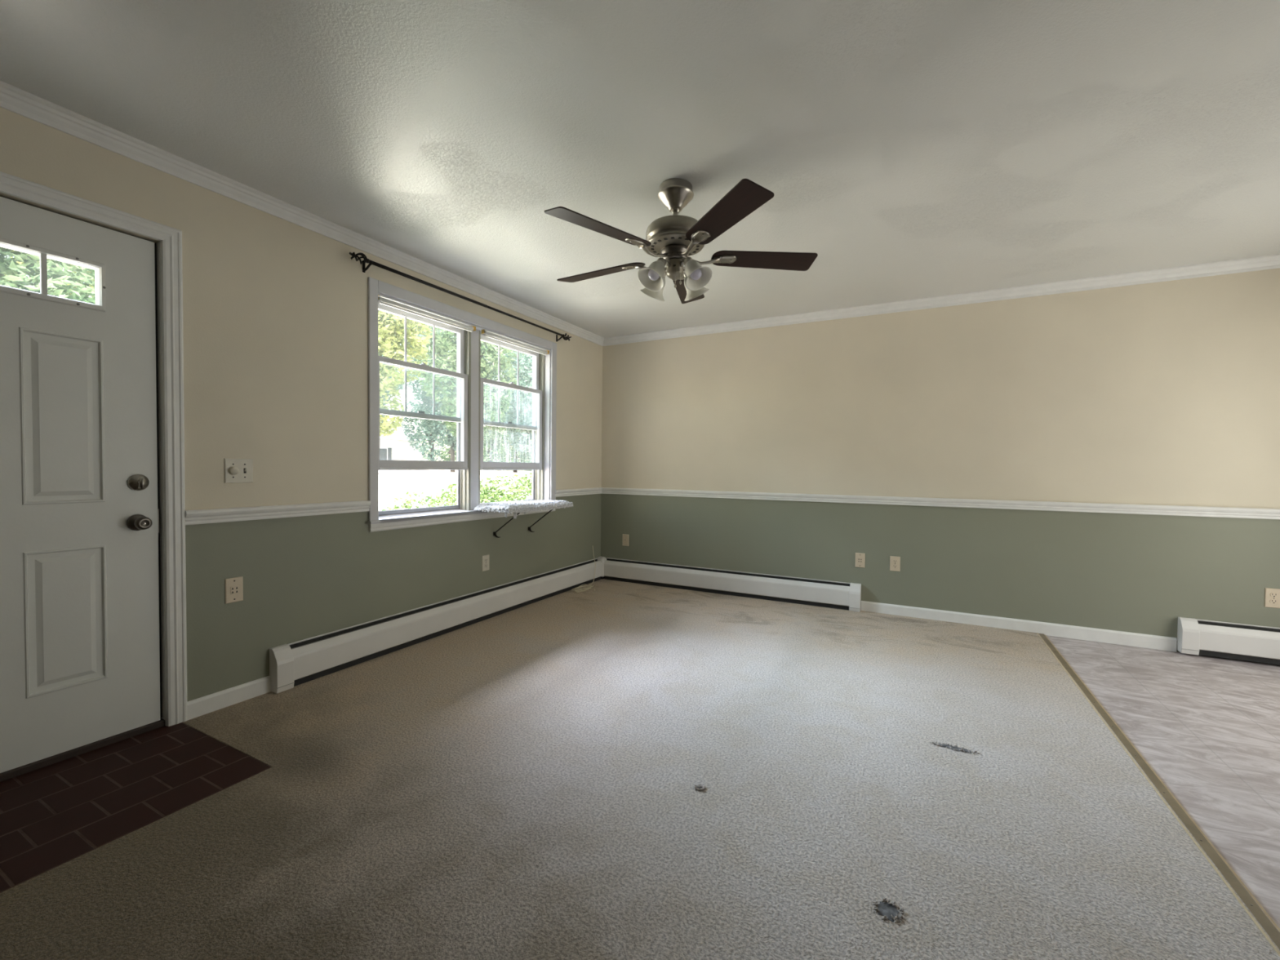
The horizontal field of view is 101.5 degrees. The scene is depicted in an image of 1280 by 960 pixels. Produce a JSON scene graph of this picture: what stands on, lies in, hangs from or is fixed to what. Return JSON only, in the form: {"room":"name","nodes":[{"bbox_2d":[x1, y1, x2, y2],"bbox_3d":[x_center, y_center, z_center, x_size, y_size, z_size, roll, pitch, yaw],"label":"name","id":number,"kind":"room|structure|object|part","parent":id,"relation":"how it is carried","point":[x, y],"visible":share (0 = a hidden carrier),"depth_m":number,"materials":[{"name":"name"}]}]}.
{"room":"empty living room","nodes":[
{"label":"empty living room","id":0,"kind":"room"},
{"bbox_2d":[0,106,602,702],"bbox_3d":[-2.422,-0.142,1.607,0.170,2.613,8.770,1,2,28],"label":"wall","id":1,"kind":"structure","parent":0,"point":[275,309],"depth_m":2.64,"materials":[{"name":"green paint"}]},
{"bbox_2d":[0,195,162,773],"bbox_3d":[-2.237,0.021,1.797,0.118,2.026,0.940,1,2,28],"label":"door","id":2,"kind":"structure","parent":1,"relation":"in","point":[81,635],"depth_m":2.00,"materials":[{"name":"white paint"}]},
{"bbox_3d":[-2.247,-0.748,1.788,0.031,0.188,0.608,1,2,28],"label":"lite frame","id":3,"kind":"part","parent":2,"relation":"part of","materials":[{"name":"white paint"}]},
{"bbox_3d":[-2.039,0.176,2.137,0.072,0.068,0.068,1,2,28],"label":"knob","id":4,"kind":"part","parent":2,"relation":"part of","materials":[{"name":"silver metal"}]},
{"bbox_3d":[-2.044,0.174,2.219,0.004,0.100,0.004,1,2,28],"label":"strike plate","id":5,"kind":"part","parent":2,"relation":"part of","materials":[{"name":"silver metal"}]},
{"bbox_2d":[0,717,164,782],"bbox_3d":[-2.332,1.057,1.867,0.178,0.046,0.941,1,2,28],"label":"trim","id":6,"kind":"structure","parent":1,"relation":"attached to","point":[51,760],"depth_m":2.01,"materials":[{"name":"wood"}]},
{"bbox_2d":[0,171,187,726],"bbox_3d":[-2.224,0.002,1.790,0.018,2.119,1.073,1,2,28],"label":"trim","id":7,"kind":"structure","parent":1,"relation":"attached to","point":[171,238],"depth_m":2.22,"materials":[{"name":"white paint"}]},
{"bbox_2d":[155,240,166,725],"bbox_3d":[-2.308,0.033,1.835,0.170,2.055,0.943,1,2,28],"label":"trim","id":8,"kind":"structure","parent":1,"relation":"attached to","point":[158,243],"depth_m":2.22,"materials":[{"name":"white paint"}]},
{"bbox_2d":[186,675,271,719],"bbox_3d":[-1.909,1.016,2.440,0.013,0.088,0.335,1,2,28],"label":"baseboard","id":9,"kind":"structure","parent":1,"relation":"attached to","point":[211,703],"depth_m":2.42,"materials":[{"name":"white paint"}]},
{"bbox_2d":[224,576,243,604],"bbox_3d":[-1.898,0.515,2.446,0.008,0.115,0.072,1,2,28],"label":"wall outlet","id":10,"kind":"object","parent":1,"relation":"attached to","point":[233,586],"visible":1,"depth_m":2.44,"materials":[{"name":"beige plastic"}]},
{"bbox_2d":[230,585,238,594],"bbox_3d":[-1.896,0.515,2.445,0.002,0.036,0.033,1,2,28],"label":"socket","id":11,"kind":"object","parent":10,"relation":"attached to","point":[233,588],"depth_m":2.44,"materials":[{"name":"beige plastic"}]},
{"bbox_2d":[224,457,253,483],"bbox_3d":[-1.875,-0.043,2.450,0.021,0.115,0.116,1,2,28],"label":"light switch","id":12,"kind":"object","parent":1,"relation":"attached to","point":[236,470],"visible":1,"depth_m":2.45,"materials":[{"name":"plastic"}]},
{"bbox_3d":[-1.884,-0.043,2.427,0.016,0.039,0.039,1,2,28],"label":"dimmer knob","id":13,"kind":"part","parent":12,"relation":"part of","materials":[{"name":"plastic"}]},
{"bbox_2d":[185,500,370,524],"bbox_3d":[-1.772,0.157,2.651,0.026,0.063,0.867,1,2,28],"label":"trim","id":14,"kind":"structure","parent":1,"relation":"attached to","point":[243,513],"depth_m":2.57,"materials":[{"name":"white paint"}]},
{"bbox_2d":[0,80,604,346],"bbox_3d":[-2.354,-1.310,1.453,0.047,0.069,8.600,1,2,28],"label":"trim","id":15,"kind":"structure","parent":1,"relation":"attached to","point":[13,99],"depth_m":2.38,"materials":[{"name":"white paint"}]},
{"bbox_2d":[269,558,602,693],"bbox_3d":[-1.105,0.915,3.906,0.072,0.214,3.015,1,2,28],"label":"baseboard heater","id":16,"kind":"object","parent":1,"relation":"attached to","point":[292,664],"visible":1,"depth_m":3.23,"materials":[{"name":"white metal"}]},
{"bbox_3d":[-1.113,0.903,3.955,0.012,0.191,2.936,1,2,28],"label":"panel","id":17,"kind":"part","parent":16,"relation":"part of","materials":[{"name":"white metal"}]},
{"bbox_2d":[349,252,571,342],"bbox_3d":[-1.119,-1.239,3.766,0.102,0.078,2.049,1,2,28],"label":"curtain rod","id":18,"kind":"object","parent":1,"relation":"attached to","point":[366,260],"visible":1,"depth_m":3.35,"materials":[{"name":"black metal"}]},
{"bbox_2d":[366,276,556,532],"bbox_3d":[-1.219,-0.448,3.845,0.212,1.472,1.802,1,2,28],"label":"window","id":19,"kind":"structure","parent":1,"relation":"in","point":[468,465],"depth_m":3.79,"materials":[{"name":"white paint"}]},
{"bbox_3d":[-1.504,-0.440,3.506,0.018,1.310,0.779,1,2,28],"label":"storm frame","id":20,"kind":"part","parent":19,"relation":"part of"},
{"bbox_3d":[-1.466,-0.752,3.480,0.031,0.680,0.741,1,2,28],"label":"sash","id":21,"kind":"part","parent":19,"relation":"part of","materials":[{"name":"white paint"}]},
{"bbox_3d":[-1.430,-0.411,3.467,0.039,0.689,0.741,1,2,28],"label":"sash","id":22,"kind":"part","parent":19,"relation":"part of","materials":[{"name":"white paint"}]},
{"bbox_2d":[377,294,475,332],"bbox_3d":[-1.375,-1.077,3.426,0.026,0.042,0.781,1,2,28],"label":"roller shade","id":23,"kind":"object","parent":19,"relation":"attached to","point":[380,299],"visible":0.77,"depth_m":3.38,"materials":[{"name":"white plastic"}]},
{"bbox_3d":[-1.106,-0.454,4.266,0.018,1.310,0.773,1,2,28],"label":"storm frame","id":24,"kind":"part","parent":19,"relation":"part of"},
{"bbox_3d":[-1.067,-0.766,4.239,0.031,0.680,0.735,1,2,28],"label":"sash","id":25,"kind":"part","parent":19,"relation":"part of","materials":[{"name":"white paint"}]},
{"bbox_3d":[-1.032,-0.426,4.227,0.039,0.689,0.735,1,2,28],"label":"sash","id":26,"kind":"part","parent":19,"relation":"part of","materials":[{"name":"white paint"}]},
{"bbox_2d":[481,329,549,355],"bbox_3d":[-0.976,-1.091,4.185,0.026,0.042,0.775,1,2,28],"label":"roller shade","id":27,"kind":"object","parent":19,"relation":"attached to","point":[483,331],"visible":1,"depth_m":4.14,"materials":[{"name":"white plastic"}]},
{"bbox_2d":[473,499,573,537],"bbox_3d":[-0.886,0.301,4.074,0.355,0.270,0.784,1,2,28],"label":"shelf","id":28,"kind":"object","parent":19,"relation":"attached to","point":[509,507],"depth_m":3.88,"materials":[{"name":"white fabric"}]},
{"bbox_2d":[481,554,488,571],"bbox_3d":[-1.145,0.617,3.886,0.008,0.115,0.072,1,2,28],"label":"wall outlet","id":29,"kind":"object","parent":1,"relation":"attached to","point":[485,559],"visible":1,"depth_m":3.88,"materials":[{"name":"plastic"}]},
{"bbox_2d":[555,487,602,497],"bbox_3d":[-0.563,0.113,4.956,0.026,0.063,0.781,1,2,28],"label":"trim","id":30,"kind":"structure","parent":1,"relation":"attached to","point":[566,492],"depth_m":4.91,"materials":[{"name":"white paint"}]},
{"bbox_2d":[0,0,1279,337],"bbox_3d":[-0.115,-1.368,0.278,5.440,0.150,8.940,1,2,28],"label":"ceiling","id":31,"kind":"structure","parent":0,"point":[920,148],"depth_m":1.95,"materials":[{"name":"paint"}]},
{"bbox_2d":[544,177,817,303],"bbox_3d":[0.133,-1.097,2.428,1.237,0.493,1.275,1,2,28],"label":"ceiling fan","id":32,"kind":"object","parent":31,"relation":"hanging from","point":[675,237],"visible":1,"depth_m":2.32,"materials":[{"name":"brown wood"}]},
{"bbox_3d":[-0.151,-1.026,2.134,0.485,0.006,0.136,-1,14,-41],"label":"blade","id":33,"kind":"part","parent":32,"relation":"part of","materials":[{"name":"brown wood"}]},
{"bbox_3d":[-0.192,-1.038,2.617,0.485,0.006,0.136,1,14,31],"label":"blade","id":34,"kind":"part","parent":32,"relation":"part of","materials":[{"name":"brown wood"}]},
{"bbox_3d":[0.051,-0.913,2.308,0.122,0.130,0.119,1,1,-2],"label":"lamp shade","id":35,"kind":"part","parent":32,"relation":"part of","materials":[{"name":"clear glass"}]},
{"bbox_3d":[0.061,-0.918,2.515,0.119,0.130,0.122,1,1,-2],"label":"lamp shade","id":36,"kind":"part","parent":32,"relation":"part of","materials":[{"name":"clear glass"}]},
{"bbox_3d":[0.065,-0.924,2.324,0.054,0.074,0.064,1,2,28],"label":"bulb","id":37,"kind":"part","parent":32,"relation":"part of","materials":[{"name":"white glass"}]},
{"bbox_3d":[0.104,-0.971,2.356,0.086,0.053,0.044,-1,2,-41],"label":"light arm","id":38,"kind":"part","parent":32,"relation":"part of","materials":[{"name":"silver metal"}]},
{"bbox_3d":[0.172,-0.913,2.370,0.038,0.089,0.011,0,2,-26],"label":"pull chain","id":39,"kind":"part","parent":32,"relation":"part of","materials":[{"name":"silver metal"}]},
{"bbox_3d":[0.210,-0.969,2.349,0.044,0.053,0.086,-1,2,-41],"label":"light arm","id":40,"kind":"part","parent":32,"relation":"part of","materials":[{"name":"silver metal"}]},
{"bbox_3d":[0.255,-1.038,2.805,0.136,0.006,0.485,-12,-1,13],"label":"blade","id":41,"kind":"part","parent":32,"relation":"part of","materials":[{"name":"brown wood"}]},
{"bbox_3d":[0.242,-0.922,2.312,0.064,0.074,0.055,1,2,28],"label":"bulb","id":42,"kind":"part","parent":32,"relation":"part of","materials":[{"name":"white glass"}]},
{"bbox_3d":[0.269,-0.915,2.505,0.122,0.130,0.119,1,1,-2],"label":"lamp shade","id":43,"kind":"part","parent":32,"relation":"part of","materials":[{"name":"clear glass"}]},
{"bbox_3d":[0.259,-0.910,2.298,0.119,0.130,0.122,1,1,-2],"label":"lamp shade","id":44,"kind":"part","parent":32,"relation":"part of","materials":[{"name":"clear glass"}]},
{"bbox_3d":[0.321,-1.018,2.024,0.136,0.006,0.485,14,-4,-23],"label":"blade","id":45,"kind":"part","parent":32,"relation":"part of","materials":[{"name":"brown wood"}]},
{"bbox_3d":[0.572,-1.026,2.439,0.485,0.006,0.136,0,-11,-5],"label":"blade","id":46,"kind":"part","parent":32,"relation":"part of","materials":[{"name":"brown wood"}]},
{"bbox_2d":[0,635,1279,928],"bbox_3d":[-0.141,1.194,0.341,5.440,0.150,8.940,1,2,28],"label":"floor","id":47,"kind":"structure","parent":0,"point":[1208,727],"depth_m":1.95,"materials":[{"name":"stone"}]},
{"bbox_2d":[0,578,1279,959],"bbox_3d":[-0.805,1.105,0.687,3.600,0.022,8.600,1,2,28],"label":"carpet","id":48,"kind":"object","parent":47,"relation":"on","point":[616,770],"visible":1,"depth_m":1.70,"materials":[{"name":"beige carpet"}]},
{"bbox_2d":[571,546,595,592],"bbox_3d":[-0.527,0.829,4.930,0.215,0.347,0.509,0,1,-4],"label":"loose cable","id":49,"kind":"object","parent":48,"relation":"on","point":[583,585],"visible":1,"depth_m":4.83,"materials":[{"name":"beige plastic"}]},
{"bbox_2d":[597,556,606,578],"bbox_3d":[-0.384,0.887,5.273,0.078,0.216,0.078,1,2,28],"label":"baseboard heater","id":50,"kind":"object","parent":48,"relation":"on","point":[602,559],"visible":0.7,"depth_m":5.24,"materials":[{"name":"white metal"}]},
{"bbox_2d":[600,267,1279,652],"bbox_3d":[1.983,-0.159,4.153,5.270,2.613,0.170,1,2,28],"label":"wall","id":51,"kind":"structure","parent":0,"point":[1167,393],"depth_m":3.78,"materials":[{"name":"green paint"}]},
{"bbox_2d":[622,533,629,546],"bbox_3d":[-0.143,0.596,5.181,0.072,0.115,0.008,1,2,28],"label":"phone jack","id":52,"kind":"object","parent":51,"relation":"attached to","point":[625,537],"visible":1,"depth_m":5.18,"materials":[{"name":"beige plastic"}]},
{"bbox_2d":[604,557,861,612],"bbox_3d":[0.703,0.914,4.708,2.375,0.214,0.072,1,2,28],"label":"baseboard heater","id":53,"kind":"object","parent":51,"relation":"attached to","point":[811,592],"visible":1,"depth_m":4.59,"materials":[{"name":"white metal"}]},
{"bbox_3d":[0.682,0.902,4.752,2.296,0.191,0.012,1,2,28],"label":"panel","id":54,"kind":"part","parent":53,"relation":"part of","materials":[{"name":"white metal"}]},
{"bbox_2d":[854,552,865,568],"bbox_3d":[1.761,0.642,4.184,0.072,0.115,0.008,1,2,28],"label":"wall outlet","id":55,"kind":"object","parent":51,"relation":"attached to","point":[860,557],"visible":1,"depth_m":4.18,"materials":[{"name":"beige plastic"}]},
{"bbox_2d":[889,555,900,571],"bbox_3d":[1.984,0.651,4.067,0.072,0.115,0.008,1,2,28],"label":"wall outlet","id":56,"kind":"object","parent":51,"relation":"attached to","point":[895,562],"visible":1,"depth_m":4.07,"materials":[{"name":"beige plastic"}]},
{"bbox_2d":[601,487,1279,519],"bbox_3d":[1.859,0.159,4.113,5.100,0.063,0.026,1,2,28],"label":"trim","id":57,"kind":"structure","parent":51,"relation":"attached to","point":[1175,510],"depth_m":3.78,"materials":[{"name":"white paint"}]},
{"bbox_2d":[602,253,1279,346],"bbox_3d":[1.870,-1.331,4.067,5.100,0.069,0.047,1,2,28],"label":"trim","id":58,"kind":"structure","parent":51,"relation":"attached to","point":[1267,262],"depth_m":3.75,"materials":[{"name":"white paint"}]},
{"bbox_2d":[861,600,1177,652],"bbox_3d":[2.590,1.030,3.754,1.853,0.088,0.013,1,2,28],"label":"baseboard","id":59,"kind":"structure","parent":51,"relation":"attached to","point":[1100,635],"depth_m":3.65,"materials":[{"name":"white paint"}]},
{"bbox_2d":[1036,632,1279,956],"bbox_3d":[0.802,1.147,-0.155,0.036,0.012,8.600,1,2,28],"label":"trim","id":60,"kind":"structure","parent":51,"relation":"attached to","point":[1268,926],"depth_m":1.69,"materials":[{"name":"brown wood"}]},
{"bbox_2d":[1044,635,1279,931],"bbox_3d":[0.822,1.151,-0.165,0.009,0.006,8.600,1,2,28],"label":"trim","id":61,"kind":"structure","parent":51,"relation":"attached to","point":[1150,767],"depth_m":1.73,"materials":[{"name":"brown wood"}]},
{"bbox_2d":[1177,617,1279,665],"bbox_3d":[3.742,0.984,3.116,0.772,0.214,0.072,1,2,28],"label":"baseboard heater","id":62,"kind":"object","parent":51,"relation":"attached to","point":[1242,642],"visible":1,"depth_m":3.18,"materials":[{"name":"white metal"}]},
{"bbox_3d":[3.756,0.973,3.141,0.614,0.191,0.012,1,2,28],"label":"panel","id":63,"kind":"part","parent":62,"relation":"part of","materials":[{"name":"white metal"}]},
{"bbox_2d":[1264,587,1279,608],"bbox_3d":[3.786,0.706,3.123,0.072,0.115,0.008,1,2,28],"label":"wall outlet","id":64,"kind":"object","parent":51,"relation":"attached to","point":[1272,596],"visible":1,"depth_m":3.12,"materials":[{"name":"beige plastic"}]},
{"bbox_2d":[1270,599,1278,604],"bbox_3d":[3.785,0.726,3.121,0.033,0.025,0.003,1,2,28],"label":"socket","id":65,"kind":"object","parent":64,"relation":"attached to","point":[1272,601],"depth_m":3.12,"materials":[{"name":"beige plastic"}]},
{"bbox_2d":[1270,592,1278,597],"bbox_3d":[3.785,0.687,3.120,0.033,0.025,0.003,1,2,28],"label":"socket","id":66,"kind":"object","parent":64,"relation":"attached to","point":[1272,594],"depth_m":3.12,"materials":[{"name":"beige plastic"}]},
{"label":"outside","id":67,"kind":"structure","parent":0,"visible":0},
{"bbox_2d":[378,470,531,511],"bbox_3d":[-33.441,-0.331,39.571,90.000,1.555,130.000,1,2,28],"label":"ground","id":68,"kind":"structure","parent":67,"point":[392,483],"depth_m":16.99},
{"bbox_2d":[0,246,95,303],"bbox_3d":[-12.238,-4.137,9.740,3.436,8.316,3.970,0,1,-4],"label":"tree","id":69,"kind":"object","parent":68,"relation":"on","point":[60,273],"visible":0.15,"depth_m":9.97,"materials":[{"name":"green plant"}]},
{"bbox_2d":[4,250,94,297],"bbox_3d":[-15.356,-5.292,14.012,4.246,10.362,3.883,1,2,28],"label":"tree","id":70,"kind":"object","parent":68,"relation":"on","point":[18,262],"visible":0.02,"depth_m":13.21,"materials":[{"name":"green plant"}]},
{"bbox_2d":[378,312,419,428],"bbox_3d":[-11.458,-5.522,21.761,3.880,10.498,3.766,1,2,28],"label":"tree","id":71,"kind":"object","parent":68,"relation":"on","point":[400,386],"visible":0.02,"depth_m":22.26,"materials":[{"name":"green plant"}]},
{"bbox_2d":[379,418,421,460],"bbox_3d":[-22.504,-2.040,36.287,7.000,5.400,12.800,1,2,28],"label":"house","id":72,"kind":"structure","parent":68,"relation":"on","point":[396,446],"depth_m":38.69,"materials":[{"name":"white"}]},
{"bbox_3d":[-18.469,-1.628,37.454,0.020,1.260,0.760,1,2,28],"label":"pane","id":73,"kind":"part","parent":72,"relation":"part of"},
{"bbox_2d":[387,447,391,459],"bbox_3d":[-18.194,-1.639,38.010,0.050,1.400,0.300,1,2,28],"label":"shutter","id":74,"kind":"object","parent":72,"relation":"hanging from","point":[389,449],"depth_m":37.98,"materials":[{"name":"grey"}]},
{"bbox_2d":[377,310,432,436],"bbox_3d":[-8.563,-4.313,16.533,3.836,8.404,3.509,1,2,28],"label":"tree","id":75,"kind":"object","parent":68,"relation":"on","point":[390,332],"visible":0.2,"depth_m":16.38,"materials":[{"name":"green plant"}]},
{"bbox_2d":[381,491,442,511],"bbox_3d":[-2.485,0.827,4.827,1.026,1.433,1.628,1,2,28],"label":"bush","id":76,"kind":"object","parent":68,"relation":"on","point":[407,504],"visible":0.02,"depth_m":5.15,"materials":[{"name":"green plant"}]},
{"bbox_2d":[400,324,447,460],"bbox_3d":[-12.264,-6.663,30.650,4.077,12.334,4.232,2,2,41],"label":"tree","id":77,"kind":"object","parent":68,"relation":"on","point":[419,435],"visible":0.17,"depth_m":30.08,"materials":[{"name":"green plant"}]},
{"bbox_2d":[409,327,496,471],"bbox_3d":[-9.135,-5.403,25.365,3.980,10.135,3.983,1,2,28],"label":"tree","id":78,"kind":"object","parent":68,"relation":"on","point":[451,441],"visible":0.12,"depth_m":24.55,"materials":[{"name":"green plant"}]},
{"bbox_2d":[413,324,517,436],"bbox_3d":[-6.918,-4.390,20.974,4.079,8.371,3.193,0,2,-34],"label":"tree","id":79,"kind":"object","parent":68,"relation":"on","point":[490,396],"visible":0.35,"depth_m":20.57,"materials":[{"name":"green plant"}]},
{"bbox_2d":[420,425,532,471],"bbox_3d":[-11.065,-2.300,42.948,3.793,5.135,16.114,1,2,28],"label":"undergrowth","id":80,"kind":"object","parent":68,"relation":"on","point":[445,455],"visible":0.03,"depth_m":37.37,"materials":[{"name":"green plant"}]},
{"bbox_2d":[426,472,531,506],"bbox_3d":[-1.590,0.668,6.768,1.585,1.666,2.570,1,2,28],"label":"bush","id":81,"kind":"object","parent":68,"relation":"on","point":[485,494],"visible":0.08,"depth_m":6.31,"materials":[{"name":"green plant"}]},
{"bbox_2d":[480,342,512,462],"bbox_3d":[-9.998,-6.740,34.835,4.198,12.337,4.111,1,2,28],"label":"tree","id":82,"kind":"object","parent":68,"relation":"on","point":[488,444],"visible":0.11,"depth_m":34.52,"materials":[{"name":"green plant"}]},
{"bbox_2d":[485,346,532,472],"bbox_3d":[-6.865,-5.372,29.305,4.151,9.929,3.354,1,2,28],"label":"tree","id":83,"kind":"object","parent":68,"relation":"on","point":[514,455],"visible":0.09,"depth_m":28.77,"materials":[{"name":"green plant"}]},
{"bbox_2d":[499,350,532,453],"bbox_3d":[-4.635,-4.499,24.511,3.828,8.466,3.648,0,2,-33],"label":"tree","id":84,"kind":"object","parent":68,"relation":"on","point":[525,412],"visible":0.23,"depth_m":23.78,"materials":[{"name":"green plant"}]},
{"bbox_2d":[523,361,532,471],"bbox_3d":[-7.310,-6.779,38.950,3.942,12.342,4.273,0,2,-28],"label":"tree","id":85,"kind":"object","parent":68,"relation":"on","point":[531,459],"visible":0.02,"depth_m":38.53,"materials":[{"name":"green plant"}]}
]}

